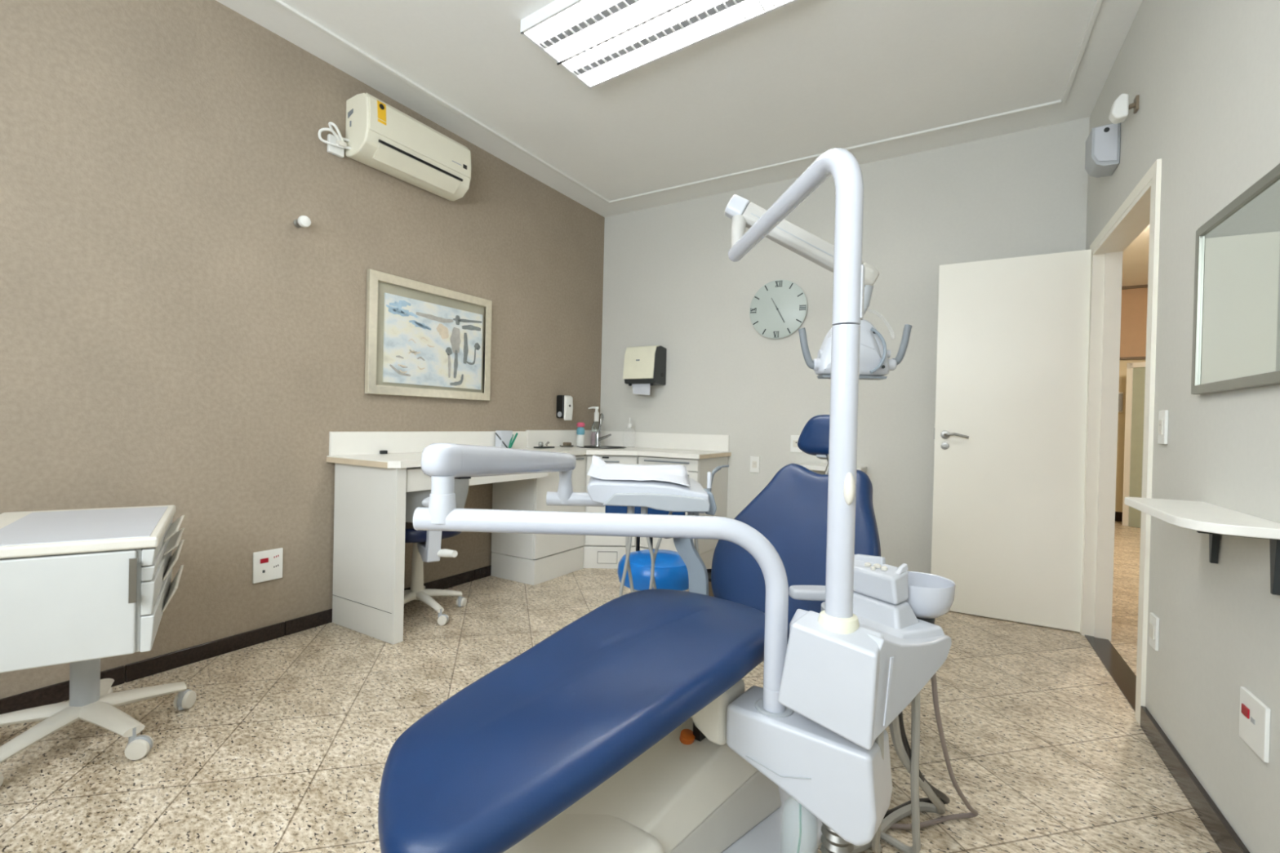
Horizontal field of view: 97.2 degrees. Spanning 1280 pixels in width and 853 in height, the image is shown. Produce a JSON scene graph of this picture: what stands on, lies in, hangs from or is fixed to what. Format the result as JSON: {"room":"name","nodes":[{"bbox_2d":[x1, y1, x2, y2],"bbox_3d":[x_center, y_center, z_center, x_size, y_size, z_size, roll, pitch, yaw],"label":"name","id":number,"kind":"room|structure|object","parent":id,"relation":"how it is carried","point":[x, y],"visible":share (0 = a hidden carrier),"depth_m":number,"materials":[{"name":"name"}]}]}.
{"room":"dental clinic","nodes":[
{"label":"dental clinic","id":0,"kind":"room"},
{"bbox_2d":[0,0,604,698],"bbox_3d":[-1.756,-0.430,2.954,0.100,2.973,5.399,2,1,31],"label":"wall","id":1,"kind":"structure","parent":0,"point":[171,334],"depth_m":2.58,"materials":[{"name":"brown paint"}]},
{"bbox_2d":[0,564,491,714],"bbox_3d":[-1.736,1.021,2.944,0.014,0.072,5.179,2,1,31],"label":"baseboard","id":2,"kind":"structure","parent":1,"relation":"attached to","point":[58,692],"depth_m":2.52,"materials":[{"name":"brown stone"}]},
{"bbox_2d":[252,547,283,583],"bbox_3d":[-1.829,0.683,2.777,0.014,0.150,0.133,2,1,31],"label":"wall outlet","id":3,"kind":"object","parent":1,"relation":"attached to","point":[267,564],"visible":1,"depth_m":2.77,"materials":[{"name":"white plastic"}]},
{"bbox_2d":[260,557,268,563],"bbox_3d":[-1.835,0.655,2.757,0.004,0.022,0.036,2,1,31],"label":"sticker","id":4,"kind":"object","parent":3,"relation":"attached to","point":[263,560],"depth_m":2.76,"materials":[{"name":"plastic"}]},
{"bbox_2d":[293,215,311,227],"bbox_3d":[-1.702,-1.029,2.843,0.080,0.057,0.058,2,1,31],"label":"coat hook","id":5,"kind":"object","parent":1,"relation":"attached to","point":[304,221],"visible":1,"depth_m":2.83,"materials":[{"name":"plastic"}]},
{"bbox_2d":[317,121,351,158],"bbox_3d":[-1.609,-1.518,2.984,0.068,0.144,0.171,2,1,31],"label":"outlet","id":6,"kind":"object","parent":1,"relation":"attached to","point":[336,144],"visible":1,"depth_m":2.98,"materials":[{"name":"beige plastic"}]},
{"bbox_2d":[345,93,471,200],"bbox_3d":[-1.327,-1.610,3.304,0.210,0.323,0.708,2,1,31],"label":"air conditioner","id":7,"kind":"object","parent":1,"relation":"attached to","point":[383,138],"visible":1,"depth_m":3.18,"materials":[{"name":"white plastic"}]},
{"bbox_2d":[347,108,353,126],"bbox_3d":[-1.555,-1.655,3.031,0.045,0.090,0.004,2,1,31],"label":"sticker","id":8,"kind":"object","parent":7,"relation":"attached to","point":[350,111],"depth_m":3.03,"materials":[{"name":"white paper"}]},
{"bbox_2d":[364,269,492,400],"bbox_3d":[-1.296,-0.533,3.569,0.033,0.700,0.918,2,1,31],"label":"framed picture","id":9,"kind":"object","parent":1,"relation":"attached to","point":[423,340],"visible":1,"depth_m":3.50,"materials":[{"name":"multicoloured paper"}]},
{"bbox_2d":[382,293,482,390],"bbox_3d":[-1.289,-0.514,3.586,0.008,0.517,0.740,2,1,31],"label":"painting","id":10,"kind":"object","parent":9,"relation":"attached to","point":[428,344],"depth_m":3.54},
{"bbox_2d":[555,395,573,420],"bbox_3d":[-0.618,-0.153,4.627,0.106,0.205,0.099,2,1,31],"label":"soap dispenser","id":11,"kind":"object","parent":1,"relation":"attached to","point":[564,402],"visible":1,"depth_m":4.59,"materials":[{"name":"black plastic"}]},
{"bbox_2d":[0,520,1222,852],"bbox_3d":[2.764,1.184,3.225,7.600,0.050,10.600,2,1,31],"label":"floor","id":12,"kind":"structure","parent":0,"point":[284,744],"depth_m":1.95,"materials":[{"name":"beige tile"}]},
{"bbox_2d":[0,505,196,786],"bbox_3d":[-1.810,0.678,1.781,0.589,0.773,0.904,1,1,-30],"label":"cart","id":13,"kind":"object","parent":12,"relation":"on","point":[79,588],"visible":1,"depth_m":1.53,"materials":[{"name":"beige plastic"}]},
{"bbox_2d":[404,466,469,625],"bbox_3d":[-1.201,0.618,3.158,0.648,0.898,0.547,2,1,31],"label":"chair","id":14,"kind":"object","parent":12,"relation":"on","point":[426,544],"visible":0.39,"depth_m":3.06,"materials":[{"name":"beige plastic"}]},
{"bbox_2d":[332,462,547,644],"bbox_3d":[-1.135,0.634,3.390,0.553,0.868,1.136,2,1,31],"label":"desk","id":15,"kind":"object","parent":12,"relation":"on","point":[370,502],"visible":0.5,"depth_m":2.88,"materials":[{"name":"white laminate"}]},
{"bbox_2d":[326,430,731,468],"bbox_3d":[-0.475,0.127,3.748,1.282,0.170,2.501,2,1,31],"label":"countertop","id":16,"kind":"structure","parent":15,"relation":"on","point":[405,449],"depth_m":4.04,"materials":[{"name":"white stone"}]},
{"bbox_2d":[379,450,387,453],"bbox_3d":[-1.483,0.148,3.264,0.020,0.020,0.040,2,1,31],"label":"pencil sharpener","id":17,"kind":"object","parent":16,"relation":"on","point":[380,451],"visible":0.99,"depth_m":3.25,"materials":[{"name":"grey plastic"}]},
{"bbox_2d":[495,430,512,448],"bbox_3d":[-0.973,0.097,4.037,0.060,0.135,0.110,2,1,31],"label":"pen cup","id":18,"kind":"object","parent":16,"relation":"on","point":[505,436],"visible":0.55,"depth_m":4.00,"materials":[{"name":"white plastic"}]},
{"bbox_2d":[494,432,507,448],"bbox_3d":[-0.976,0.099,3.983,0.099,0.114,0.010,1,1,-34],"label":"pen","id":19,"kind":"object","parent":18,"relation":"in","point":[495,433],"visible":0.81,"depth_m":3.98,"materials":[{"name":"grey plastic"}]},
{"bbox_2d":[508,434,513,448],"bbox_3d":[-0.926,0.106,4.048,0.014,0.101,0.080,1,0,7],"label":"pen","id":20,"kind":"object","parent":18,"relation":"in","point":[511,439],"visible":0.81,"depth_m":4.04,"materials":[{"name":"green plastic"}]},
{"bbox_2d":[509,432,518,448],"bbox_3d":[-0.908,0.102,4.057,0.014,0.112,0.100,1,0,19],"label":"pen","id":21,"kind":"object","parent":16,"relation":"on","point":[517,433],"visible":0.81,"depth_m":4.06,"materials":[{"name":"green plastic"}]},
{"bbox_2d":[533,446,555,448],"bbox_3d":[-0.741,0.161,4.370,0.080,0.012,0.160,2,1,31],"label":"dish","id":22,"kind":"object","parent":16,"relation":"on","point":[534,446],"visible":0.93,"depth_m":4.32,"materials":[{"name":"grey plastic"}]},
{"bbox_2d":[559,444,573,447],"bbox_3d":[-0.602,0.161,4.636,0.120,0.014,0.120,2,1,31],"label":"soap dish","id":23,"kind":"object","parent":16,"relation":"on","point":[561,446],"visible":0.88,"depth_m":4.59,"materials":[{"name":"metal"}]},
{"bbox_2d":[563,442,571,445],"bbox_3d":[-0.598,0.143,4.637,0.055,0.026,0.055,2,1,31],"label":"sponge","id":24,"kind":"object","parent":23,"relation":"in","point":[564,443],"visible":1,"depth_m":4.62,"materials":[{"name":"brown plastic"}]},
{"bbox_2d":[576,422,585,446],"bbox_3d":[-0.500,0.067,4.750,0.072,0.205,0.071,2,1,31],"label":"bottle","id":25,"kind":"object","parent":16,"relation":"on","point":[580,430],"visible":1,"depth_m":4.72,"materials":[{"name":"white plastic"}]},
{"bbox_2d":[588,406,600,445],"bbox_3d":[-0.398,-0.004,5.003,0.111,0.347,0.088,2,1,31],"label":"pump bottle","id":26,"kind":"object","parent":16,"relation":"on","point":[594,428],"visible":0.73,"depth_m":4.97,"materials":[{"name":"white plastic"}]},
{"bbox_2d":[577,445,626,448],"bbox_3d":[-0.320,0.239,4.697,0.417,0.141,0.416,2,1,31],"label":"sink basin","id":27,"kind":"object","parent":16,"relation":"in","point":[584,446],"visible":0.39,"depth_m":4.85,"materials":[{"name":"metal"}]},
{"bbox_2d":[594,413,611,446],"bbox_3d":[-0.338,0.028,4.861,0.126,0.288,0.157,1,1,-41],"label":"tap","id":28,"kind":"object","parent":16,"relation":"on","point":[597,436],"visible":1,"depth_m":4.88,"materials":[{"name":"silver metal"}]},
{"bbox_2d":[627,417,631,427],"bbox_3d":[-0.090,0.051,4.833,0.106,0.255,0.104,2,1,31],"label":"dispenser bottle","id":29,"kind":"object","parent":16,"relation":"on","point":[629,424],"visible":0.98,"depth_m":4.82,"materials":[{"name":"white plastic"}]},
{"bbox_2d":[490,454,585,585],"bbox_3d":[-0.730,0.639,4.143,0.426,0.864,0.550,2,1,31],"label":"base cabinet","id":30,"kind":"object","parent":12,"relation":"on","point":[533,559],"visible":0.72,"depth_m":3.94,"materials":[{"name":"white laminate"}]},
{"bbox_2d":[582,454,639,568],"bbox_3d":[-0.255,0.646,4.628,0.730,0.864,0.763,2,1,31],"label":"base cabinet","id":31,"kind":"object","parent":12,"relation":"on","point":[599,551],"visible":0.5,"depth_m":4.29,"materials":[{"name":"white laminate"}]},
{"bbox_2d":[377,414,880,852],"bbox_3d":[0.186,0.528,1.605,0.620,1.168,1.847,2,1,40],"label":"dental chair","id":32,"kind":"object","parent":12,"relation":"on","point":[588,740],"visible":0.85,"depth_m":1.32,"materials":[{"name":"blue leather"}]},
{"bbox_2d":[604,505,688,591],"bbox_3d":[0.092,0.707,2.589,0.574,0.790,0.565,1,0,-5],"label":"stool","id":33,"kind":"object","parent":12,"relation":"on","point":[670,572],"visible":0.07,"depth_m":2.48,"materials":[{"name":"blue plastic"}]},
{"bbox_2d":[638,455,728,568],"bbox_3d":[0.330,0.662,4.387,0.504,0.864,0.563,2,1,31],"label":"base cabinet","id":34,"kind":"object","parent":12,"relation":"on","point":[697,469],"visible":0.36,"depth_m":4.21,"materials":[{"name":"white laminate"}]},
{"bbox_2d":[706,568,713,596],"bbox_3d":[0.446,0.978,3.262,0.236,0.254,0.236,2,1,31],"label":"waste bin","id":35,"kind":"object","parent":12,"relation":"on","point":[710,590],"visible":0.06,"depth_m":3.17,"materials":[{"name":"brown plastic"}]},
{"bbox_2d":[691,554,977,852],"bbox_3d":[0.550,0.734,1.530,0.771,0.789,0.496,1,1,-42],"label":"dental unit","id":36,"kind":"object","parent":12,"relation":"on","point":[828,749],"visible":0.91,"depth_m":1.28,"materials":[{"name":"white plastic"}]},
{"bbox_2d":[413,443,788,713],"bbox_3d":[-0.102,0.375,1.688,0.902,0.659,0.714,1,0,-2],"label":"delivery arm","id":37,"kind":"object","parent":36,"relation":"attached to","point":[445,463],"visible":0.94,"depth_m":1.35},
{"bbox_2d":[586,464,728,596],"bbox_3d":[0.061,0.438,1.988,0.490,0.617,0.268,1,0,0],"label":"tray","id":38,"kind":"object","parent":37,"relation":"attached to","point":[694,500],"visible":0.66,"depth_m":1.87,"materials":[{"name":"white plastic"}]},
{"bbox_2d":[627,506,635,513],"bbox_3d":[-0.030,0.286,1.940,0.024,0.057,0.024,2,1,31],"label":"socket","id":39,"kind":"object","parent":38,"relation":"attached to","point":[630,509],"depth_m":1.93,"materials":[{"name":"grey plastic"}]},
{"bbox_2d":[586,454,690,486],"bbox_3d":[-0.003,0.154,1.997,0.345,0.085,0.235,1,0,0],"label":"liner","id":40,"kind":"object","parent":38,"relation":"on","point":[599,468],"visible":1,"depth_m":1.99,"materials":[{"name":"white paper"}]},
{"bbox_2d":[640,506,648,514],"bbox_3d":[0.015,0.287,1.940,0.024,0.057,0.024,2,1,31],"label":"socket","id":41,"kind":"object","parent":38,"relation":"attached to","point":[643,509],"depth_m":1.93,"materials":[{"name":"grey plastic"}]},
{"bbox_2d":[586,476,709,513],"bbox_3d":[0.027,0.214,1.996,0.411,0.141,0.248,1,0,0],"label":"tray","id":42,"kind":"object","parent":38,"relation":"on","point":[669,496],"depth_m":1.87,"materials":[{"name":"white plastic"}]},
{"bbox_2d":[796,803,801,852],"bbox_3d":[0.376,0.949,1.330,0.086,0.216,0.086,2,1,31],"label":"tube","id":43,"kind":"object","parent":36,"relation":"hanging from","point":[800,805],"visible":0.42,"depth_m":1.33,"materials":[{"name":"white plastic"}]},
{"bbox_2d":[724,147,912,634],"bbox_3d":[0.461,-0.192,1.767,0.614,1.289,0.945,2,1,31],"label":"light","id":44,"kind":"object","parent":36,"relation":"on","point":[853,349],"visible":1,"depth_m":1.25,"materials":[{"name":"beige plastic"}]},
{"bbox_2d":[860,264,865,319],"bbox_3d":[0.494,-0.298,1.257,0.008,0.120,0.024,2,1,31],"label":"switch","id":45,"kind":"object","parent":44,"relation":"attached to","point":[862,268],"depth_m":1.25,"materials":[{"name":"white plastic"}]},
{"bbox_2d":[788,608,951,740],"bbox_3d":[0.564,0.551,1.384,0.388,0.207,0.246,1,1,-38],"label":"housing","id":46,"kind":"object","parent":36,"relation":"in","point":[854,685],"depth_m":1.23,"materials":[{"name":"white plastic"}]},
{"bbox_2d":[905,570,955,618],"bbox_3d":[0.738,0.449,1.493,0.167,0.090,0.167,2,1,31],"label":"bowl","id":47,"kind":"object","parent":36,"relation":"on","point":[930,596],"depth_m":1.43,"materials":[{"name":"white ceramic"}]},
{"bbox_2d":[1084,635,1136,712],"bbox_3d":[2.248,1.153,2.638,0.100,0.016,1.056,2,1,29],"label":"threshold","id":48,"kind":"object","parent":12,"relation":"on","point":[1121,673],"depth_m":2.69,"materials":[{"name":"brown stone"}]},
{"bbox_2d":[215,0,1149,286],"bbox_3d":[2.834,-1.853,3.201,7.600,0.080,10.600,2,1,31],"label":"ceiling","id":49,"kind":"structure","parent":0,"point":[799,78],"depth_m":3.07,"materials":[{"name":"white paint"}]},
{"bbox_2d":[520,0,797,88],"bbox_3d":[0.091,-1.837,2.476,1.258,0.067,0.515,2,1,35],"label":"ceiling light","id":50,"kind":"object","parent":49,"relation":"attached to","point":[597,42],"visible":1,"depth_m":2.60,"materials":[{"name":"white metal"}]},
{"bbox_2d":[269,0,1102,204],"bbox_3d":[-0.122,-1.862,1.800,3.351,0.016,4.922,2,1,31],"label":"trim","id":51,"kind":"structure","parent":49,"relation":"attached to","point":[1098,2],"depth_m":3.32,"materials":[{"name":"white paint"}]},
{"bbox_2d":[600,116,1089,573],"bbox_3d":[1.205,-0.372,4.247,3.600,2.973,0.100,2,1,31],"label":"wall","id":52,"kind":"structure","parent":0,"point":[671,282],"depth_m":4.10,"materials":[{"name":"grey paint"}]},
{"bbox_2d":[622,345,666,386],"bbox_3d":[0.041,-0.510,4.776,0.307,0.340,0.214,2,1,31],"label":"paper towel dispenser","id":53,"kind":"object","parent":52,"relation":"attached to","point":[642,364],"visible":1,"depth_m":4.70,"materials":[{"name":"grey plastic"}]},
{"bbox_2d":[631,383,649,395],"bbox_3d":[0.009,-0.314,4.739,0.180,0.105,0.011,2,1,31],"label":"paper towel","id":54,"kind":"object","parent":53,"relation":"hanging from","point":[637,388],"visible":1,"depth_m":4.74,"materials":[{"name":"white paper"}]},
{"bbox_2d":[750,456,759,472],"bbox_3d":[0.888,0.294,4.370,0.075,0.125,0.014,2,1,31],"label":"light switch","id":55,"kind":"object","parent":52,"relation":"attached to","point":[754,460],"visible":1,"depth_m":4.36,"materials":[{"name":"beige plastic"}]},
{"bbox_2d":[749,280,807,338],"bbox_3d":[1.043,-0.887,4.272,0.444,0.444,0.032,2,1,31],"label":"wall clock","id":56,"kind":"object","parent":52,"relation":"attached to","point":[779,308],"visible":1,"depth_m":4.26,"materials":[{"name":"grey plastic"}]},
{"bbox_2d":[790,435,801,452],"bbox_3d":[1.163,0.129,4.203,0.085,0.125,0.014,2,1,31],"label":"power socket","id":57,"kind":"object","parent":52,"relation":"attached to","point":[794,438],"visible":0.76,"depth_m":4.21,"materials":[{"name":"beige plastic"}]},
{"bbox_2d":[787,462,866,471],"bbox_3d":[1.317,0.366,3.986,0.500,0.187,0.220,2,1,31],"label":"wall shelf","id":58,"kind":"object","parent":52,"relation":"attached to","point":[819,467],"visible":0.18,"depth_m":3.92,"materials":[{"name":"white laminate"}]},
{"bbox_2d":[1115,359,1146,511],"bbox_3d":[6.927,0.202,6.721,4.200,2.050,0.100,2,1,31],"label":"wall","id":59,"kind":"structure","parent":0,"point":[1122,363],"depth_m":7.16,"materials":[{"name":"paint"}]},
{"bbox_2d":[1115,511,1122,521],"bbox_3d":[6.064,1.144,7.173,0.200,0.120,0.020,2,1,31],"label":"baseboard","id":60,"kind":"structure","parent":59,"relation":"attached to","point":[1118,515],"depth_m":7.16,"materials":[{"name":"black wood"}]},
{"bbox_2d":[1118,391,1123,413],"bbox_3d":[6.039,-0.307,7.162,0.140,0.260,0.080,2,1,31],"label":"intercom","id":61,"kind":"object","parent":59,"relation":"attached to","point":[1120,393],"visible":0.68,"depth_m":7.11,"materials":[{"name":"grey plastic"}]},
{"bbox_2d":[1120,284,1147,359],"bbox_3d":[6.951,-1.284,6.692,4.200,0.923,0.140,2,1,31],"label":"trim","id":62,"kind":"structure","parent":59,"relation":"attached to","point":[1138,286],"depth_m":7.08,"materials":[{"name":"brown wood"}]},
{"bbox_2d":[1120,287,1147,357],"bbox_3d":[4.875,-0.281,3.349,4.200,2.973,8.000,2,1,31],"label":"wall","id":63,"kind":"structure","parent":0,"point":[1134,301],"depth_m":7.11,"materials":[{"name":"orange paint"}]},
{"bbox_2d":[1122,361,1145,528],"bbox_3d":[6.068,0.224,6.436,0.098,1.970,0.920,1,0,-22],"label":"door","id":64,"kind":"structure","parent":63,"relation":"in","point":[1135,371],"depth_m":6.78,"materials":[{"name":"beige wood"}]},
{"bbox_2d":[1085,0,1279,852],"bbox_3d":[1.429,-0.342,1.061,0.100,2.973,5.311,2,1,29],"label":"wall","id":65,"kind":"structure","parent":0,"point":[1205,74],"depth_m":1.72,"materials":[{"name":"grey paint"}]},
{"bbox_2d":[930,248,1091,631],"bbox_3d":[2.154,0.073,3.308,0.766,2.129,0.093,2,1,30],"label":"door","id":66,"kind":"structure","parent":65,"relation":"in","point":[1013,333],"depth_m":3.30,"materials":[{"name":"beige paint"}]},
{"bbox_2d":[1084,122,1120,177],"bbox_3d":[2.268,-1.350,2.768,0.117,0.200,0.163,2,1,31],"label":"box","id":67,"kind":"object","parent":65,"relation":"attached to","point":[1102,153],"visible":0.89,"depth_m":2.71,"materials":[{"name":"grey plastic"}]},
{"bbox_2d":[1079,158,1161,725],"bbox_3d":[2.273,0.069,2.633,0.126,2.165,1.152,2,1,29],"label":"door frame","id":68,"kind":"structure","parent":65,"relation":"attached to","point":[1140,209],"depth_m":3.04,"materials":[{"name":"beige paint"}]},
{"bbox_2d":[1108,93,1139,124],"bbox_3d":[2.112,-1.390,2.464,0.096,0.106,0.066,2,1,31],"label":"sensor","id":69,"kind":"object","parent":65,"relation":"attached to","point":[1118,113],"visible":1,"depth_m":2.45,"materials":[{"name":"white plastic"}]},
{"bbox_2d":[1149,612,1159,651],"bbox_3d":[1.887,0.752,2.074,0.014,0.120,0.075,2,1,29],"label":"power socket","id":70,"kind":"object","parent":65,"relation":"attached to","point":[1153,619],"visible":1,"depth_m":2.06,"materials":[{"name":"beige plastic"}]},
{"bbox_2d":[1157,409,1168,444],"bbox_3d":[1.889,0.003,2.041,0.014,0.122,0.072,2,1,29],"label":"light switch","id":71,"kind":"object","parent":65,"relation":"attached to","point":[1162,415],"visible":1,"depth_m":2.02,"materials":[{"name":"beige plastic"}]},
{"bbox_2d":[1140,706,1249,852],"bbox_3d":[0.998,1.099,0.464,0.016,0.082,3.850,2,1,29],"label":"baseboard","id":72,"kind":"structure","parent":65,"relation":"attached to","point":[1224,835],"depth_m":1.70,"materials":[{"name":"brown stone"}]},
{"bbox_2d":[1124,497,1279,595],"bbox_3d":[1.492,0.306,1.515,0.192,0.163,0.566,2,1,29],"label":"shelf","id":73,"kind":"object","parent":65,"relation":"attached to","point":[1202,517],"visible":1,"depth_m":1.38,"materials":[{"name":"white plastic"}]},
{"bbox_2d":[1191,163,1279,394],"bbox_3d":[1.484,-0.359,1.286,0.024,0.516,1.088,2,1,29],"label":"wall mirror","id":74,"kind":"object","parent":65,"relation":"attached to","point":[1236,326],"visible":1,"depth_m":1.50,"materials":[{"name":"silver metal"}]},
{"bbox_2d":[1239,686,1271,763],"bbox_3d":[1.519,0.734,1.398,0.014,0.130,0.135,2,1,29],"label":"wall outlet","id":75,"kind":"object","parent":65,"relation":"attached to","point":[1255,717],"visible":1,"depth_m":1.38,"materials":[{"name":"white plastic"}]},
{"bbox_2d":[1240,703,1249,719],"bbox_3d":[1.528,0.718,1.425,0.004,0.024,0.036,2,1,29],"label":"socket","id":76,"kind":"object","parent":75,"relation":"attached to","point":[1245,708],"depth_m":1.42,"materials":[{"name":"plastic"}]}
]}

